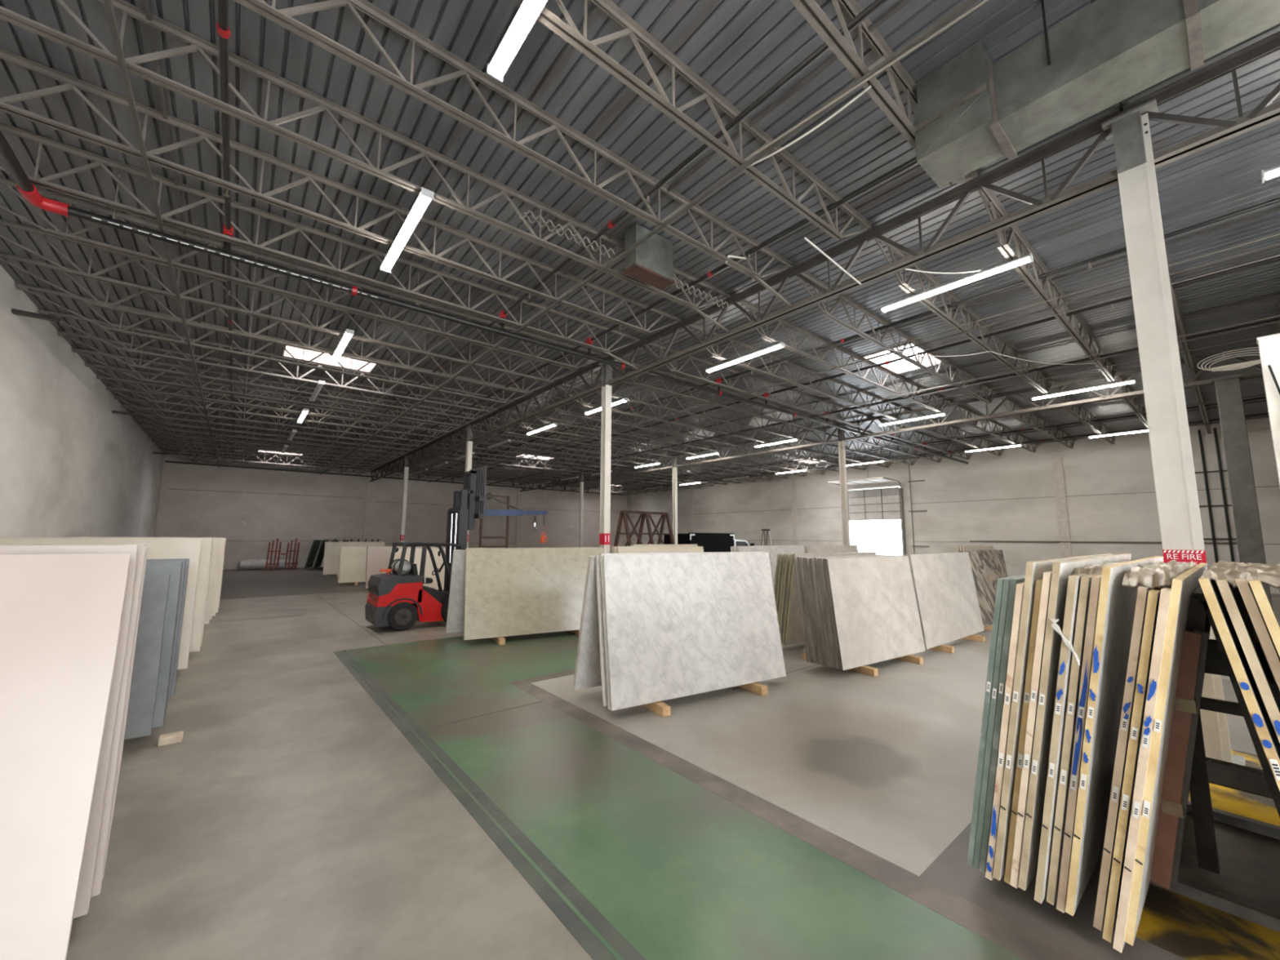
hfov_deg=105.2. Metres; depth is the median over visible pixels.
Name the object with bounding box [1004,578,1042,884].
stone slab
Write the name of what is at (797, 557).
stone slab
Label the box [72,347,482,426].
joist
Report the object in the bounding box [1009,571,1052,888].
stone slab
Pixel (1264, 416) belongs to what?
bar
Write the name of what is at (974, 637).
bearer
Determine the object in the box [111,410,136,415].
wall bracket
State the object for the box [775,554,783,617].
stone slab
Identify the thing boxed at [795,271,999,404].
joist
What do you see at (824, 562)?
stone slab
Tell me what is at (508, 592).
stone slab
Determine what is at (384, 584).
hood
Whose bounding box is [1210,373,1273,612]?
concrete column
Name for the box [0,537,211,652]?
stone slab
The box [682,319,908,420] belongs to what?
joist
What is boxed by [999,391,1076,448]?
joist
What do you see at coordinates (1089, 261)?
branch
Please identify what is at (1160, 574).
plastic film
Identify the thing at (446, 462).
tube light
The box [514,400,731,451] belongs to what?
joist
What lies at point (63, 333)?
joist
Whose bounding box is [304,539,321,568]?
stone slab
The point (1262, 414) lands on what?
branch
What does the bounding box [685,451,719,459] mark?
tube light
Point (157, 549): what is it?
stone slab
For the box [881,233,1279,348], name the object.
wire
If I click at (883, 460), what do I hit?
tube light
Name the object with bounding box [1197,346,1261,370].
cable coil
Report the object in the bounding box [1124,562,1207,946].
stone slab
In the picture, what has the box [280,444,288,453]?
tube light
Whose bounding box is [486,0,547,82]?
tube light
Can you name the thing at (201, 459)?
pipe
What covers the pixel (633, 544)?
stone slab
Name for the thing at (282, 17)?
joist
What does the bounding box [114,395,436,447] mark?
joist
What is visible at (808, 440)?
joist
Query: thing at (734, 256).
cable
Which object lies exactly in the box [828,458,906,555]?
door
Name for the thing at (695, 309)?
knee brace
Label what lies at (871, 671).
bearer
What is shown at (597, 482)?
joist
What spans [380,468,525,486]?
joist
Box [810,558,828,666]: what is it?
stone slab
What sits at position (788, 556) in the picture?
stone slab
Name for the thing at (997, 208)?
joist
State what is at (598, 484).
joist
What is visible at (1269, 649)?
stone slab
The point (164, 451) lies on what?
joist
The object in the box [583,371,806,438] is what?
joist
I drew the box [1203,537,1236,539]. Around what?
pipe rail
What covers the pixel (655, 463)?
tube light
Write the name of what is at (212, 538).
stone slab
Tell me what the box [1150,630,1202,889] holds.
stone slab
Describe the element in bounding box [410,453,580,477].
joist
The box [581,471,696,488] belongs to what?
joist
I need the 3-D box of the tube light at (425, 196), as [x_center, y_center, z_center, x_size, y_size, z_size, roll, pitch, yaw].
[-3.555,-3.715,7.380,0.158,0.163,2.375,6,-9,-39]
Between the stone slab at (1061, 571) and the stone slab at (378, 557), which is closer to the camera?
the stone slab at (1061, 571)
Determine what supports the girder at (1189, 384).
on the steel column at (841, 433)
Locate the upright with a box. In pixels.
[1170,629,1208,884]
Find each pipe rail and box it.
[1194,470,1226,473]
[1199,504,1231,506]
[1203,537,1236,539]
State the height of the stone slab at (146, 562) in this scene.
1.798 m
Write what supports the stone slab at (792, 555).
on the floor
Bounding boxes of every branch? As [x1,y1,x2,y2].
[216,0,234,462]
[351,157,918,471]
[420,197,1279,476]
[449,256,1279,479]
[495,318,1279,482]
[562,376,1261,485]
[583,396,1266,489]
[613,413,1268,491]
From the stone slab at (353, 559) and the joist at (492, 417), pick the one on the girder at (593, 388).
the joist at (492, 417)
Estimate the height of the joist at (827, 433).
0.630 m
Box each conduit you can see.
[751,0,989,157]
[808,315,1279,414]
[828,333,1279,420]
[908,465,915,554]
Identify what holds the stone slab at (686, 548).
on the floor
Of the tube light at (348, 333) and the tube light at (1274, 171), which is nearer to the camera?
the tube light at (1274, 171)
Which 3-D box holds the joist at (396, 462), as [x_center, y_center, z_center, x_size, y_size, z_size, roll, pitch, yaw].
[-12.480,-0.496,37.971,12.624,0.630,0.132,6,-9,-39]
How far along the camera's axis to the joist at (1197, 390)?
17.02 m
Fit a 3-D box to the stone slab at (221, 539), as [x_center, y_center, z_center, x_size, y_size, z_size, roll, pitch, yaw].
[-12.551,2.462,12.117,3.279,2.060,0.187,6,-9,-39]
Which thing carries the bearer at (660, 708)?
on the floor
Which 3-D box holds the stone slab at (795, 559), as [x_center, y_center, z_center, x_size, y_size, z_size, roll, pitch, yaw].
[3.871,2.338,9.265,2.546,1.756,0.253,5,-8,-33]
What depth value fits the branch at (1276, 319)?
14.82 m
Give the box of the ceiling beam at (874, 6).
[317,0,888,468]
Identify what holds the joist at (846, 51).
attached to the ceiling
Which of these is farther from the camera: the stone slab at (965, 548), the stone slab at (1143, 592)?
the stone slab at (965, 548)
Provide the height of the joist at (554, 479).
0.630 m
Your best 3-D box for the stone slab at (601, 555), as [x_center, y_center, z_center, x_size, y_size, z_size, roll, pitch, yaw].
[0.830,2.000,7.035,3.003,1.885,0.333,4,-8,-31]
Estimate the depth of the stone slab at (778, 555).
9.94 m
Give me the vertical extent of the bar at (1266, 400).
0.038 m
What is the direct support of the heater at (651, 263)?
hanging from the ceiling
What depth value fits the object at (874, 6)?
6.31 m
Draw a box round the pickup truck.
[663,533,754,551]
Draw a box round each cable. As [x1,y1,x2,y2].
[725,254,746,262]
[747,84,871,167]
[804,236,861,284]
[888,348,1097,364]
[904,268,981,274]
[1267,364,1279,395]
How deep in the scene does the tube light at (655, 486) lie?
44.30 m
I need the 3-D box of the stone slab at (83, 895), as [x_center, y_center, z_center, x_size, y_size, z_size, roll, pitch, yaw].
[-4.479,1.293,1.895,3.391,2.045,0.288,6,-9,-39]
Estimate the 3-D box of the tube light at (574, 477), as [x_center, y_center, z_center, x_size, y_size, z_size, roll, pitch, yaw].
[-5.426,-0.139,37.737,0.158,0.163,2.375,6,-9,-39]
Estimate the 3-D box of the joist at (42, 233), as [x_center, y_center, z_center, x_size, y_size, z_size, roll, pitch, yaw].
[-6.490,-3.596,11.524,11.748,0.630,0.132,6,-9,-39]
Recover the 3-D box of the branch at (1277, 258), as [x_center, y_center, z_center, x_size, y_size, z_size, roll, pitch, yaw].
[-1.707,-1.952,24.117,0.127,0.387,46.482,6,-9,-39]
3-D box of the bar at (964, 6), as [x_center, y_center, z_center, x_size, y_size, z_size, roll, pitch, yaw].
[-10.235,-2.271,20.003,0.044,0.038,42.545,6,-9,-39]
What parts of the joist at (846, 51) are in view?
seat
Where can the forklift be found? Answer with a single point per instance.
(397, 599)
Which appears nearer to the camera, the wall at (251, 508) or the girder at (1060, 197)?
the girder at (1060, 197)
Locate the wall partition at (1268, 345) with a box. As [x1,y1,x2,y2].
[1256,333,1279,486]
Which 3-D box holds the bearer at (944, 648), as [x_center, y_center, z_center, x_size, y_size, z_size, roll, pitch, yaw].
[5.853,3.372,9.954,0.114,0.112,0.914,5,-9,-38]
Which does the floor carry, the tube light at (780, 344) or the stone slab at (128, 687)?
the stone slab at (128, 687)
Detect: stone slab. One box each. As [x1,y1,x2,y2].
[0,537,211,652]
[0,537,212,538]
[0,540,200,669]
[0,543,146,546]
[0,545,137,918]
[0,553,130,959]
[75,545,138,547]
[90,547,146,897]
[102,546,147,879]
[124,574,169,739]
[125,537,223,537]
[144,562,182,728]
[146,558,189,603]
[146,559,186,560]
[146,560,189,694]
[146,561,182,716]
[151,560,186,700]
[176,537,225,613]
[189,540,201,646]
[200,538,213,645]
[202,540,213,636]
[204,537,213,615]
[204,538,217,624]
[209,538,220,619]
[212,537,223,616]
[218,537,226,604]
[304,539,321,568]
[312,539,328,568]
[323,542,384,574]
[337,547,341,582]
[339,546,366,582]
[364,546,403,588]
[365,546,443,588]
[391,547,485,590]
[445,550,454,632]
[446,550,465,633]
[463,546,602,637]
[463,548,604,639]
[463,564,465,622]
[573,555,595,687]
[573,555,601,689]
[595,555,608,706]
[600,551,764,578]
[600,551,764,709]
[602,552,786,711]
[611,546,625,553]
[613,546,678,553]
[613,546,684,553]
[617,546,703,553]
[632,544,697,546]
[733,545,790,551]
[737,545,804,588]
[773,551,850,603]
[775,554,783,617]
[777,551,860,629]
[779,554,791,644]
[782,554,793,644]
[785,551,876,645]
[792,557,810,662]
[796,554,879,662]
[799,557,817,663]
[803,555,885,663]
[804,555,860,665]
[808,545,857,552]
[809,559,825,665]
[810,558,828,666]
[813,555,896,666]
[817,558,834,667]
[819,555,902,668]
[823,555,904,669]
[825,555,924,670]
[904,553,933,596]
[908,551,984,648]
[955,545,986,551]
[962,545,993,551]
[964,550,1008,627]
[966,573,1025,866]
[973,575,1025,870]
[978,576,1025,872]
[985,582,1024,880]
[992,553,1113,880]
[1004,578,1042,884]
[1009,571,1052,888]
[1017,553,1131,890]
[1034,573,1088,903]
[1046,574,1095,905]
[1056,574,1101,912]
[1065,555,1163,915]
[1093,585,1151,930]
[1102,586,1164,942]
[1112,586,1171,952]
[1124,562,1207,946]
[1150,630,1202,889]
[1198,562,1279,791]
[1215,562,1279,742]
[1235,562,1279,690]
[1248,579,1279,657]
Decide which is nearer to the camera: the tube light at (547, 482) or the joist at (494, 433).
the joist at (494, 433)
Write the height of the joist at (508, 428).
0.630 m
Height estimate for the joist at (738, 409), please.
0.630 m
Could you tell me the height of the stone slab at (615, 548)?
1.846 m
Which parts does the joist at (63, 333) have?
seat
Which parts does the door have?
panel, panel, panel, panel, panel, panel, panel, panel, panel, panel, panel, panel, panel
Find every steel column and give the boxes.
[400,455,409,542]
[465,425,475,547]
[578,473,583,547]
[598,359,614,553]
[672,455,677,544]
[837,424,849,545]
[1101,97,1244,765]
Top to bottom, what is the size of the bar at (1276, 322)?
0.038 m
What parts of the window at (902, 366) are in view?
pane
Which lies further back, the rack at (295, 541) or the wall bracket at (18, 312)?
the rack at (295, 541)
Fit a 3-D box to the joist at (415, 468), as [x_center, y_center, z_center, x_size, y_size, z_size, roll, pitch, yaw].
[-11.513,-0.631,36.800,12.624,0.630,0.132,6,-9,-39]
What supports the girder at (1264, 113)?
on the steel column at (1175, 480)
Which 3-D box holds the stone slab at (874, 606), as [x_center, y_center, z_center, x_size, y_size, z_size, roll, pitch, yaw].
[4.242,2.272,8.726,2.546,1.762,0.254,5,-8,-33]
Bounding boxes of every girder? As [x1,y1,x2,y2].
[369,453,406,481]
[404,423,470,466]
[468,361,605,441]
[520,472,581,491]
[582,454,674,481]
[604,109,1119,386]
[673,423,840,467]
[840,351,1222,441]
[1123,31,1279,168]
[1224,345,1262,379]
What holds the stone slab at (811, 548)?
on the floor
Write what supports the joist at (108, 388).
on the girder at (459, 430)
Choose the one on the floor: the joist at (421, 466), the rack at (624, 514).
the rack at (624, 514)
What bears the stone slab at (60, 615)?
on the floor
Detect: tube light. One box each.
[275,456,281,462]
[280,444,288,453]
[288,429,297,440]
[297,408,309,422]
[309,380,324,401]
[329,328,354,363]
[380,186,434,272]
[415,468,427,473]
[433,461,448,467]
[456,452,475,459]
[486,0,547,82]
[488,439,511,448]
[526,422,557,435]
[535,480,550,484]
[560,476,578,480]
[584,397,628,414]
[634,462,661,467]
[644,486,662,488]
[679,481,701,484]
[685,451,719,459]
[706,342,785,373]
[722,475,748,479]
[754,437,798,447]
[775,469,807,474]
[845,459,884,466]
[878,412,946,426]
[880,253,1033,313]
[964,444,1022,452]
[1031,378,1136,400]
[1088,428,1148,438]
[1261,164,1279,183]
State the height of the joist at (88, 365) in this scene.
0.630 m
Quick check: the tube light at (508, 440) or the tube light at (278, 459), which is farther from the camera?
the tube light at (278, 459)
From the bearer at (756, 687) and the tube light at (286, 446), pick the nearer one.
the bearer at (756, 687)
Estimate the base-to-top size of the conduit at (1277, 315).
0.022 m
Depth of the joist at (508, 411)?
23.58 m
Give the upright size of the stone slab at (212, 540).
2.048 m
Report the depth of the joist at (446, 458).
31.70 m
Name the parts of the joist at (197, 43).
seat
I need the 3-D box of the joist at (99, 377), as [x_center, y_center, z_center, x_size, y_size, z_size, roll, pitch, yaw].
[-13.258,-2.653,19.716,11.748,0.630,0.132,6,-9,-39]
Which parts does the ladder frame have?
post, post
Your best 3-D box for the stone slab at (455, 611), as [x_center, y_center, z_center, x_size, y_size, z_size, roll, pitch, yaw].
[-2.739,2.536,11.427,3.180,1.834,0.592,4,-8,-28]
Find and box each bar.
[102,0,219,467]
[142,0,222,457]
[320,0,978,475]
[322,0,911,466]
[428,242,1279,482]
[431,206,1279,475]
[486,320,1279,484]
[489,293,1279,477]
[560,394,1266,492]
[564,376,1262,485]
[598,416,1269,494]
[611,400,1266,487]
[908,510,926,511]
[969,540,1236,543]
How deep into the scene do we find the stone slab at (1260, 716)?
2.41 m
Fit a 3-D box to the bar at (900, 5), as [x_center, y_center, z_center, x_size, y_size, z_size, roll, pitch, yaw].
[-10.135,-2.887,20.157,0.038,0.038,42.545,6,-9,-39]
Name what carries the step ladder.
on the floor
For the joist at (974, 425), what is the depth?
22.05 m
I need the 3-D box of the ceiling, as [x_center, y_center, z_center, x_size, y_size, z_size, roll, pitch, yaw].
[-0.210,-2.482,24.058,37.973,0.127,49.987,6,-9,-39]
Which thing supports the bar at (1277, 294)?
attached to the ceiling
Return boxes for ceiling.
[0,0,1279,490]
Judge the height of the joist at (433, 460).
0.630 m
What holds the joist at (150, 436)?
on the girder at (400, 459)
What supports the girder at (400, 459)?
on the steel column at (406, 468)
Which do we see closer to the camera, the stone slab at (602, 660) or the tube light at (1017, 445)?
the stone slab at (602, 660)
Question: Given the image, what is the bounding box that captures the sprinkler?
[16,174,968,463]
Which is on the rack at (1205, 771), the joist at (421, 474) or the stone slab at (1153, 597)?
the stone slab at (1153, 597)
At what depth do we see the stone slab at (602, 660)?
6.35 m
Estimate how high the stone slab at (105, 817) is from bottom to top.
2.022 m
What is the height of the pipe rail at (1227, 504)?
0.064 m
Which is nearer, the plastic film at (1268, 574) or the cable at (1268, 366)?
the plastic film at (1268, 574)
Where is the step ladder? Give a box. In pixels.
[760,528,771,545]
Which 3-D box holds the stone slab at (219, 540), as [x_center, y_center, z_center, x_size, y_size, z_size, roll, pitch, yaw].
[-12.195,2.409,11.599,3.279,2.047,0.186,6,-9,-39]
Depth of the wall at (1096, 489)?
27.41 m
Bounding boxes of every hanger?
[520,214,609,257]
[523,210,614,253]
[671,282,724,307]
[673,277,728,306]
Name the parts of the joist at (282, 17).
seat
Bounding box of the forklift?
[364,465,547,631]
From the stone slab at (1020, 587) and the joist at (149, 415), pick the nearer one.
the stone slab at (1020, 587)
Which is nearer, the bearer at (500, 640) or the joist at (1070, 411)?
the bearer at (500, 640)
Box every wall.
[0,264,164,537]
[154,453,626,569]
[626,416,1279,594]
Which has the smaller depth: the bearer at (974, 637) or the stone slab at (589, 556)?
the stone slab at (589, 556)
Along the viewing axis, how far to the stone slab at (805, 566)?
8.51 m
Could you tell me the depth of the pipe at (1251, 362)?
9.79 m
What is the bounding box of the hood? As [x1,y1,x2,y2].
[368,573,422,596]
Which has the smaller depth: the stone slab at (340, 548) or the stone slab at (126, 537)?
the stone slab at (126, 537)
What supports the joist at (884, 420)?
on the girder at (1189, 384)
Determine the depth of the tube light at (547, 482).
40.92 m
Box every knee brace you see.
[600,348,638,369]
[688,302,728,332]
[750,273,791,306]
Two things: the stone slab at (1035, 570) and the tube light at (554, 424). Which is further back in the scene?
the tube light at (554, 424)
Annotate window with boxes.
[257,450,302,455]
[281,345,376,373]
[516,453,554,460]
[794,457,826,463]
[862,342,945,373]
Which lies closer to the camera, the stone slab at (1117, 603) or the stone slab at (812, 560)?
the stone slab at (1117, 603)
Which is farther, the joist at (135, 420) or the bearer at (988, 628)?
the joist at (135, 420)
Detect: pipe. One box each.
[164,455,625,495]
[200,455,329,471]
[1197,429,1217,563]
[1211,359,1260,372]
[1213,427,1234,561]
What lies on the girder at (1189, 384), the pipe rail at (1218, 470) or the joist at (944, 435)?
the joist at (944, 435)
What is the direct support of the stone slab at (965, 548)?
on the floor
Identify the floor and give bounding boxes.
[66,567,1279,959]
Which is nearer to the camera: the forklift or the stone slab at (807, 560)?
the stone slab at (807, 560)
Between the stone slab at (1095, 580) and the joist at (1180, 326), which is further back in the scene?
the joist at (1180, 326)
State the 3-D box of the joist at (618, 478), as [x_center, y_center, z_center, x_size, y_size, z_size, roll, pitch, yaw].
[1.307,-0.047,41.370,12.890,0.630,0.132,6,-9,-39]
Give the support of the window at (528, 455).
attached to the ceiling
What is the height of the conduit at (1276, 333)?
0.022 m
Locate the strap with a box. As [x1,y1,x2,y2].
[1049,617,1079,665]
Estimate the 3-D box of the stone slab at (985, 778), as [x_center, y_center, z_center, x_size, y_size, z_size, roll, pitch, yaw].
[3.402,1.675,4.074,2.997,1.852,0.323,6,-9,-39]
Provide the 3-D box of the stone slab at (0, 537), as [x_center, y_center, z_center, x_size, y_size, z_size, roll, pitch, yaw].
[-10.548,2.160,9.543,3.209,2.071,0.188,6,-9,-39]
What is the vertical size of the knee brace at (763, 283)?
0.272 m
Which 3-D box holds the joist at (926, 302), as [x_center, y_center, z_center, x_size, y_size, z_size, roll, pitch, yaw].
[8.789,-3.461,12.223,12.624,0.630,0.132,6,-9,-39]
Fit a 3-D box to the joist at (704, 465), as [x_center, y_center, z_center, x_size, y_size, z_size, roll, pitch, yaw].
[7.108,-0.856,34.348,12.890,0.630,0.132,6,-9,-39]
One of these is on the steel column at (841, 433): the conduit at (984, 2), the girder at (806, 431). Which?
the girder at (806, 431)
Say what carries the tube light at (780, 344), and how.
hanging from the joist at (751, 306)
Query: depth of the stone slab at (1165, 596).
2.58 m
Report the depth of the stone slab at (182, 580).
6.46 m
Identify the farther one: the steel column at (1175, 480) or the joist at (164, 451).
the joist at (164, 451)
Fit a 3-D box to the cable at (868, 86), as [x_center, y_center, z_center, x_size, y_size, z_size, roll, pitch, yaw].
[1.829,-3.912,5.534,0.023,0.096,1.531,6,-9,-43]
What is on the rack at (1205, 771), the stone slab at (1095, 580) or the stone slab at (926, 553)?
the stone slab at (1095, 580)
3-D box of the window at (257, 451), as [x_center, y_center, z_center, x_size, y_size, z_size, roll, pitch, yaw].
[-22.583,-1.895,30.779,2.286,0.432,1.372,6,-9,-39]
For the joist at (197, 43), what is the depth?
5.83 m
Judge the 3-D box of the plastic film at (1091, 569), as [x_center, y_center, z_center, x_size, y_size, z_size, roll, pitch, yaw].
[3.605,0.680,3.760,2.314,0.114,0.274,6,-9,-39]
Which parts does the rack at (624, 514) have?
leg, leg, leg, leg, rail, leg, leg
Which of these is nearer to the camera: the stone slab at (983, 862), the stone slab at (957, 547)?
the stone slab at (983, 862)
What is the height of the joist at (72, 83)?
0.630 m
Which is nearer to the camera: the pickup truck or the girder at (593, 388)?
the girder at (593, 388)
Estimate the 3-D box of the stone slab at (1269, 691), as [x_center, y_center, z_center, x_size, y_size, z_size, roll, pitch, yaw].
[4.142,1.539,3.133,2.934,1.910,0.371,6,-9,-39]
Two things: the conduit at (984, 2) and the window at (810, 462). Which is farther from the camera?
the window at (810, 462)
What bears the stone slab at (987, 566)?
on the bearer at (988, 628)
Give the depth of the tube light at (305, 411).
18.22 m
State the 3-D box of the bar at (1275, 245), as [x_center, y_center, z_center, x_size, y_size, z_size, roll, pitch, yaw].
[-3.369,-1.809,23.719,0.044,0.038,45.466,6,-9,-39]
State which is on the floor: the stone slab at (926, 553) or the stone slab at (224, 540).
the stone slab at (224, 540)
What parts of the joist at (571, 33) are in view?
seat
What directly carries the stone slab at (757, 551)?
on the bearer at (660, 708)
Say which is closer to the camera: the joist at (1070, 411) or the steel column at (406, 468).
the joist at (1070, 411)
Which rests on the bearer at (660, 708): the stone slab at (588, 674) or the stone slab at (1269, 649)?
the stone slab at (588, 674)
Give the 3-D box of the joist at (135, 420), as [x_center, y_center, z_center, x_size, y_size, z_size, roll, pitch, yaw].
[-18.092,-1.980,25.568,11.748,0.630,0.132,6,-9,-39]
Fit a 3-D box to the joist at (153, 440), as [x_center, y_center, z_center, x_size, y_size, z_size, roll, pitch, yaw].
[-21.959,-1.441,30.250,11.748,0.630,0.132,6,-9,-39]
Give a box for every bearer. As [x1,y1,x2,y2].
[491,636,505,644]
[568,629,579,635]
[641,701,671,717]
[737,682,768,695]
[801,651,878,676]
[893,654,923,664]
[928,644,954,653]
[961,634,985,641]
[983,625,992,630]
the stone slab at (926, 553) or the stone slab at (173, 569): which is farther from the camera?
the stone slab at (926, 553)
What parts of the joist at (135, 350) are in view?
seat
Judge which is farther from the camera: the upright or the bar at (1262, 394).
the bar at (1262, 394)
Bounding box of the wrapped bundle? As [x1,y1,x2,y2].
[237,558,295,569]
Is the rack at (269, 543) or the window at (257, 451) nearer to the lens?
the window at (257, 451)
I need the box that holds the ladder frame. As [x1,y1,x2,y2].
[478,492,510,547]
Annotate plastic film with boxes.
[1071,559,1130,575]
[1121,560,1195,589]
[1201,560,1279,588]
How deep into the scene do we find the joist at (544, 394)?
21.06 m
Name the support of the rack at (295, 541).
on the floor
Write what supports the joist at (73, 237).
on the girder at (1060, 197)
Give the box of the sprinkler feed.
[0,129,34,191]
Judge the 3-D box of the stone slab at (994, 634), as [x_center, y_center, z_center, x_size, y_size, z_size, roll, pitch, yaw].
[3.377,1.678,4.098,2.995,1.851,0.322,6,-9,-39]
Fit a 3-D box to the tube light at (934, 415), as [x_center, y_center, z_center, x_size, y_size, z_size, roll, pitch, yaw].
[10.325,-2.334,18.670,0.158,0.163,2.375,6,-9,-39]
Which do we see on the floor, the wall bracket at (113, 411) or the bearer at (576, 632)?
the bearer at (576, 632)
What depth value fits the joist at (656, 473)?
37.69 m
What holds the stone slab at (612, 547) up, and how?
on the floor
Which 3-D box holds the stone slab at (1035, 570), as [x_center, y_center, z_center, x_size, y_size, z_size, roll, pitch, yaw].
[3.455,1.599,3.960,2.999,1.952,0.342,6,-9,-39]
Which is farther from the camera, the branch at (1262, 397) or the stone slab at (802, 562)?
the branch at (1262, 397)
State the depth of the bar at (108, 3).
5.81 m
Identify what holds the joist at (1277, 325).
on the girder at (1264, 113)
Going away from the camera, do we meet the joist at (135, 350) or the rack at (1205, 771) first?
the rack at (1205, 771)
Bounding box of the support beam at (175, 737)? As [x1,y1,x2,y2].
[157,730,183,746]
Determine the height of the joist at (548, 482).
0.630 m
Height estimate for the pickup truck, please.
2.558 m
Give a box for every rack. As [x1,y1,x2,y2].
[265,538,281,570]
[284,538,299,569]
[613,510,675,546]
[1149,585,1279,932]
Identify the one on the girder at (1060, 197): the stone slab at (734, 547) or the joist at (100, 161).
the joist at (100, 161)
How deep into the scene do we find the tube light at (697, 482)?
40.66 m
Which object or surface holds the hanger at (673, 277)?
hanging from the branch at (589, 340)
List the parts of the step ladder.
rail, rail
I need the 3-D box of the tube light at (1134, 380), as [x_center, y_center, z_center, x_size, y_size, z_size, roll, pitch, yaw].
[13.427,-2.766,14.915,0.158,0.163,2.375,6,-9,-39]
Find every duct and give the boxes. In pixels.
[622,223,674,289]
[912,0,1279,187]
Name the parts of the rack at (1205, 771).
post, post, post, rail, rail, rail, rail, post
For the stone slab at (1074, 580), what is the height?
1.890 m
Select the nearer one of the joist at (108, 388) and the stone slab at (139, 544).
the stone slab at (139, 544)
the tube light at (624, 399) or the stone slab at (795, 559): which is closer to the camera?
the stone slab at (795, 559)
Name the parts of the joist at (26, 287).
seat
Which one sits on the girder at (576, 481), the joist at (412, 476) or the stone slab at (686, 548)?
the joist at (412, 476)
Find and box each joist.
[0,0,731,309]
[0,48,681,334]
[0,122,640,352]
[0,177,607,369]
[0,218,578,382]
[0,252,554,394]
[16,282,532,404]
[39,308,513,412]
[57,329,497,420]
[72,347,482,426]
[85,362,470,432]
[96,375,457,437]
[106,386,447,442]
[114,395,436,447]
[121,404,428,451]
[128,411,421,454]
[133,418,413,457]
[138,424,406,461]
[143,430,399,463]
[147,435,394,466]
[151,439,388,469]
[155,443,382,471]
[158,447,379,473]
[161,450,374,475]
[233,0,792,279]
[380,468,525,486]
[382,466,534,485]
[386,464,542,484]
[395,462,551,482]
[400,459,560,480]
[404,456,569,479]
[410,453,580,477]
[414,448,591,475]
[426,446,600,474]
[432,442,613,471]
[441,438,628,469]
[452,433,642,466]
[462,428,656,464]
[474,422,673,461]
[487,416,691,458]
[502,409,711,455]
[511,0,872,241]
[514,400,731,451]
[534,482,631,494]
[537,393,754,447]
[540,480,644,493]
[547,479,654,493]
[551,475,662,492]
[559,382,777,443]
[560,474,672,491]
[570,472,681,489]
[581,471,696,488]
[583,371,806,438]
[591,468,708,487]
[613,467,717,486]
[614,358,837,432]
[620,466,733,484]
[628,462,747,483]
[642,458,761,481]
[645,342,871,426]
[657,456,777,479]
[675,453,795,478]
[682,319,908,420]
[691,449,812,476]
[711,445,831,474]
[731,294,951,413]
[731,442,851,471]
[754,437,872,470]
[782,433,893,467]
[790,0,979,187]
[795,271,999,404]
[806,428,919,465]
[835,422,946,462]
[870,415,975,459]
[872,226,1054,394]
[908,408,1004,456]
[950,400,1039,452]
[977,175,1119,382]
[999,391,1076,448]
[1054,381,1117,444]
[1113,103,1194,368]
[1117,368,1147,427]
[1190,355,1212,434]
[1274,301,1279,333]
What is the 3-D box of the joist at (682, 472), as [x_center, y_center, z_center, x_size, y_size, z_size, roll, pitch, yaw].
[5.175,-0.586,36.689,12.890,0.630,0.132,6,-9,-39]
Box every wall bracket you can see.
[11,308,60,322]
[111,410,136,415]
[152,452,168,454]
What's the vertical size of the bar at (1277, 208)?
0.038 m
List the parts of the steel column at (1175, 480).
cap plate, plate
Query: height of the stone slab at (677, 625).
1.875 m
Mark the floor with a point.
(337, 784)
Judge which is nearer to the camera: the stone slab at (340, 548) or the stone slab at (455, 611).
the stone slab at (455, 611)
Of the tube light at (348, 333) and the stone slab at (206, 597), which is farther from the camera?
the tube light at (348, 333)
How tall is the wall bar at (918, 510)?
0.064 m
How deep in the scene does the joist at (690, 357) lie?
15.99 m
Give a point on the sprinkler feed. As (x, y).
(7, 155)
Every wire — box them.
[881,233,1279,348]
[897,254,1279,357]
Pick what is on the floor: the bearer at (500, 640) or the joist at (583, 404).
the bearer at (500, 640)
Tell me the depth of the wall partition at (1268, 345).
7.87 m
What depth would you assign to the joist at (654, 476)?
38.92 m
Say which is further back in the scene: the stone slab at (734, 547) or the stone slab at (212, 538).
the stone slab at (734, 547)
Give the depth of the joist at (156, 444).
30.73 m
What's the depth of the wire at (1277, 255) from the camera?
9.58 m
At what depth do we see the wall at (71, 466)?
13.46 m
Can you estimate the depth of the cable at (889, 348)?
12.04 m
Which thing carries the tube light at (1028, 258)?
hanging from the joist at (926, 302)
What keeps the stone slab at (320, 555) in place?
on the floor
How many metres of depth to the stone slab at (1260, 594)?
2.32 m
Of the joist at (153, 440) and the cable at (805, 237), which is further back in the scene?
the joist at (153, 440)
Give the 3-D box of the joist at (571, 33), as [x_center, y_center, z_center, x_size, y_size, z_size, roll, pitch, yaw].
[-0.690,-4.405,4.502,11.748,0.630,0.132,6,-9,-39]
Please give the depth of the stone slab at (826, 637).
8.25 m
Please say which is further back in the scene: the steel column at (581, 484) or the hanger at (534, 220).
the steel column at (581, 484)
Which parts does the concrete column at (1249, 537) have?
cap plate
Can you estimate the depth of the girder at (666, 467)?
33.05 m

